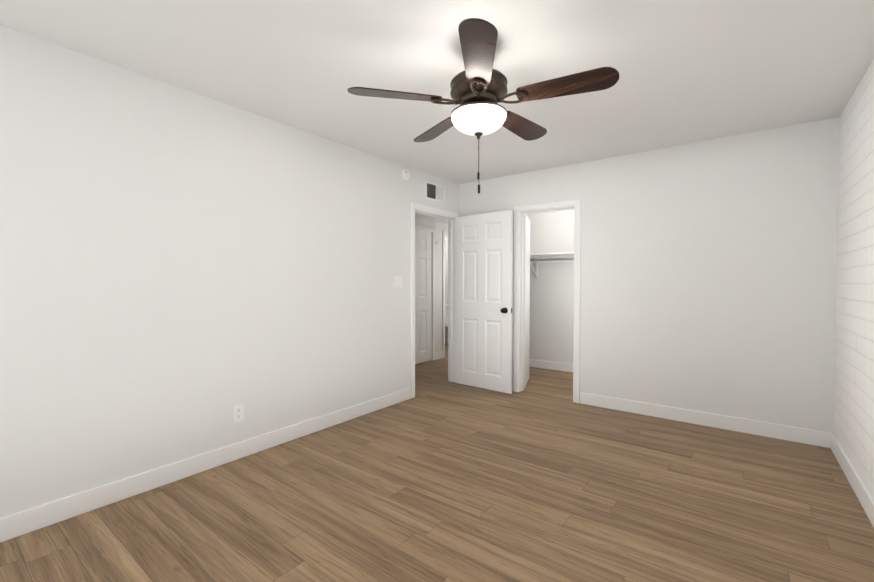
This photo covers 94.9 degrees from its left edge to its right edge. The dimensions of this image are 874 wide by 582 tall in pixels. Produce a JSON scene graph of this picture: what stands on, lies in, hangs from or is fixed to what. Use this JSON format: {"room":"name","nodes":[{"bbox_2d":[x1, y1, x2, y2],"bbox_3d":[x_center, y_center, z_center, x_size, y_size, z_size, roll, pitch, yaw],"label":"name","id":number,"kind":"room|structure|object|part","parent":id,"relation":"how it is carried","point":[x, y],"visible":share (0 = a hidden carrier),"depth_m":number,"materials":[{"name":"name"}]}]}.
{"room":"empty bedroom","nodes":[
{"label":"empty bedroom","id":0,"kind":"room"},
{"bbox_2d":[0,25,458,517],"bbox_3d":[-0.474,-0.075,4.085,0.110,2.440,7.260,1,1,37],"label":"wall","id":1,"kind":"structure","parent":0,"point":[183,272],"depth_m":2.45,"materials":[{"name":"paint"}]},
{"bbox_2d":[0,388,410,542],"bbox_3d":[-1.412,1.115,2.764,0.016,0.115,3.763,1,1,37],"label":"baseboard","id":2,"kind":"structure","parent":1,"relation":"attached to","point":[17,524],"depth_m":2.45,"materials":[{"name":"paint"}]},
{"bbox_2d":[233,403,243,422],"bbox_3d":[-1.385,0.852,2.800,0.008,0.118,0.072,1,1,37],"label":"outlet","id":3,"kind":"object","parent":1,"relation":"attached to","point":[238,412],"visible":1,"depth_m":2.80,"materials":[{"name":"white plastic"}]},
{"bbox_2d":[394,276,401,287],"bbox_3d":[-0.395,-0.095,4.088,0.010,0.118,0.118,1,1,37],"label":"light switch","id":4,"kind":"object","parent":1,"relation":"attached to","point":[397,281],"visible":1,"depth_m":4.08,"materials":[{"name":"white plastic"}]},
{"bbox_2d":[401,168,409,180],"bbox_3d":[-0.319,-1.207,4.145,0.037,0.124,0.124,1,1,37],"label":"smoke detector","id":5,"kind":"object","parent":1,"relation":"attached to","point":[405,173],"visible":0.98,"depth_m":4.12,"materials":[{"name":"white plastic"}]},
{"bbox_2d":[411,202,459,397],"bbox_3d":[-0.049,0.095,4.651,0.142,2.077,0.914,1,1,37],"label":"trim","id":6,"kind":"structure","parent":1,"relation":"attached to","point":[432,212],"depth_m":4.89,"materials":[{"name":"paint"}]},
{"bbox_2d":[425,180,445,203],"bbox_3d":[-0.015,-1.122,4.569,0.011,0.197,0.370,1,1,37],"label":"air vent","id":7,"kind":"object","parent":1,"relation":"in","point":[435,192],"visible":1,"depth_m":4.56,"materials":[{"name":"white plastic"}]},
{"bbox_2d":[415,217,447,352],"bbox_3d":[-0.509,-0.111,5.829,0.110,2.440,4.520,1,1,37],"label":"wall","id":8,"kind":"structure","parent":0,"point":[439,227],"depth_m":6.44,"materials":[{"name":"paint"}]},
{"bbox_2d":[415,230,430,363],"bbox_3d":[-0.318,0.091,6.027,0.175,2.012,0.718,1,1,37],"label":"hall door","id":9,"kind":"structure","parent":8,"relation":"in","point":[422,296],"depth_m":6.14,"materials":[{"name":"paint"}]},
{"bbox_2d":[415,226,434,360],"bbox_3d":[-0.346,0.066,6.048,0.142,2.077,0.864,1,1,37],"label":"door frame","id":10,"kind":"structure","parent":8,"relation":"attached to","point":[425,229],"depth_m":6.31,"materials":[{"name":"paint"}]},
{"bbox_2d":[435,351,442,359],"bbox_3d":[0.046,1.038,6.485,0.013,0.115,0.263,1,1,37],"label":"baseboard","id":11,"kind":"structure","parent":8,"relation":"attached to","point":[438,355],"depth_m":6.44,"materials":[{"name":"paint"}]},
{"bbox_2d":[443,230,447,357],"bbox_3d":[0.311,0.048,6.917,0.142,2.077,0.884,1,1,37],"label":"trim","id":12,"kind":"structure","parent":8,"relation":"attached to","point":[445,233],"depth_m":6.54,"materials":[{"name":"paint"}]},
{"bbox_2d":[415,213,447,223],"bbox_3d":[-0.744,-1.144,5.985,2.640,0.100,4.520,1,1,37],"label":"ceiling","id":13,"kind":"structure","parent":0,"point":[421,216],"depth_m":6.07,"materials":[{"name":"paint"}]},
{"bbox_2d":[0,344,873,581],"bbox_3d":[-0.148,1.200,3.865,6.207,0.100,7.260,1,1,37],"label":"floor","id":14,"kind":"structure","parent":0,"point":[542,476],"depth_m":2.17,"materials":[{"name":"brown wood"}]},
{"bbox_2d":[445,305,447,326],"bbox_3d":[-0.041,0.675,7.733,0.500,0.790,0.715,1,1,37],"label":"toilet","id":15,"kind":"object","parent":14,"relation":"on","point":[446,315],"visible":0.02,"depth_m":7.76,"materials":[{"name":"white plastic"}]},
{"bbox_2d":[0,0,873,183],"bbox_3d":[0.192,-1.304,2.074,3.347,0.100,4.676,1,1,37],"label":"ceiling","id":16,"kind":"structure","parent":0,"point":[691,71],"depth_m":2.19,"materials":[{"name":"paint"}]},
{"bbox_2d":[347,18,618,193],"bbox_3d":[0.252,-0.879,2.090,1.258,0.749,1.235,1,1,37],"label":"ceiling fan","id":17,"kind":"object","parent":16,"relation":"hanging from","point":[479,90],"visible":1,"depth_m":1.95,"materials":[{"name":"brown wood"}]},
{"bbox_3d":[0.215,-0.861,2.068,0.282,0.098,0.282,1,1,37],"label":"bowl glass","id":18,"kind":"part","parent":17,"relation":"part of","materials":[{"name":"white glass"}]},
{"bbox_2d":[445,237,447,343],"bbox_3d":[0.585,-0.151,7.765,2.640,2.440,0.110,1,1,37],"label":"wall","id":19,"kind":"structure","parent":0,"point":[446,282],"depth_m":8.00,"materials":[{"name":"paint"}]},
{"bbox_2d":[526,209,573,363],"bbox_3d":[2.044,-0.102,5.409,2.310,2.440,0.110,1,1,37],"label":"wall","id":20,"kind":"structure","parent":0,"point":[551,308],"depth_m":5.66,"materials":[{"name":"paint"}]},
{"bbox_2d":[529,359,572,371],"bbox_3d":[1.963,1.060,5.416,2.200,0.115,0.016,1,1,37],"label":"baseboard","id":21,"kind":"structure","parent":20,"relation":"attached to","point":[558,366],"depth_m":5.66,"materials":[{"name":"paint"}]},
{"bbox_2d":[530,252,573,277],"bbox_3d":[1.841,-0.338,5.226,2.200,0.319,0.420,1,1,37],"label":"closet shelf","id":22,"kind":"object","parent":20,"relation":"attached to","point":[558,257],"visible":0.21,"depth_m":5.47,"materials":[{"name":"paint"}]},
{"bbox_3d":[1.786,-0.417,5.152,2.162,0.032,0.032,1,1,37],"label":"closet rail rod","id":23,"kind":"part","parent":22,"relation":"part of","materials":[{"name":"silver metal"}]},
{"bbox_2d":[459,117,838,432],"bbox_3d":[1.635,-0.073,4.008,3.347,2.440,0.110,1,1,37],"label":"wall","id":24,"kind":"structure","parent":0,"point":[708,277],"depth_m":3.42,"materials":[{"name":"paint"}]},
{"bbox_2d":[455,210,512,393],"bbox_3d":[0.521,0.119,4.650,0.782,2.012,0.175,1,2,40],"label":"door","id":25,"kind":"structure","parent":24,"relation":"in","point":[483,291],"depth_m":4.61,"materials":[{"name":"paint"}]},
{"bbox_2d":[523,214,529,388],"bbox_3d":[1.049,0.115,4.883,0.105,2.012,0.593,0,1,18],"label":"closet door","id":26,"kind":"structure","parent":24,"relation":"in","point":[526,297],"depth_m":4.78,"materials":[{"name":"paint"}]},
{"bbox_2d":[513,199,580,402],"bbox_3d":[1.196,0.101,4.344,0.739,2.077,0.142,1,1,37],"label":"trim","id":27,"kind":"structure","parent":24,"relation":"attached to","point":[520,212],"depth_m":4.46,"materials":[{"name":"paint"}]},
{"bbox_2d":[580,392,827,447],"bbox_3d":[2.188,1.099,3.536,1.833,0.115,0.016,1,1,37],"label":"baseboard","id":28,"kind":"structure","parent":24,"relation":"attached to","point":[778,431],"depth_m":3.41,"materials":[{"name":"paint"}]},
{"bbox_2d":[833,59,873,499],"bbox_3d":[1.571,-0.013,1.058,0.110,2.440,4.896,1,1,37],"label":"wall","id":29,"kind":"structure","parent":0,"point":[853,413],"depth_m":2.43,"materials":[{"name":"white paint"}]},
{"bbox_2d":[828,432,873,526],"bbox_3d":[1.521,1.149,1.119,0.016,0.115,4.676,1,1,37],"label":"baseboard","id":30,"kind":"structure","parent":29,"relation":"attached to","point":[864,497],"depth_m":2.37,"materials":[{"name":"paint"}]}
]}

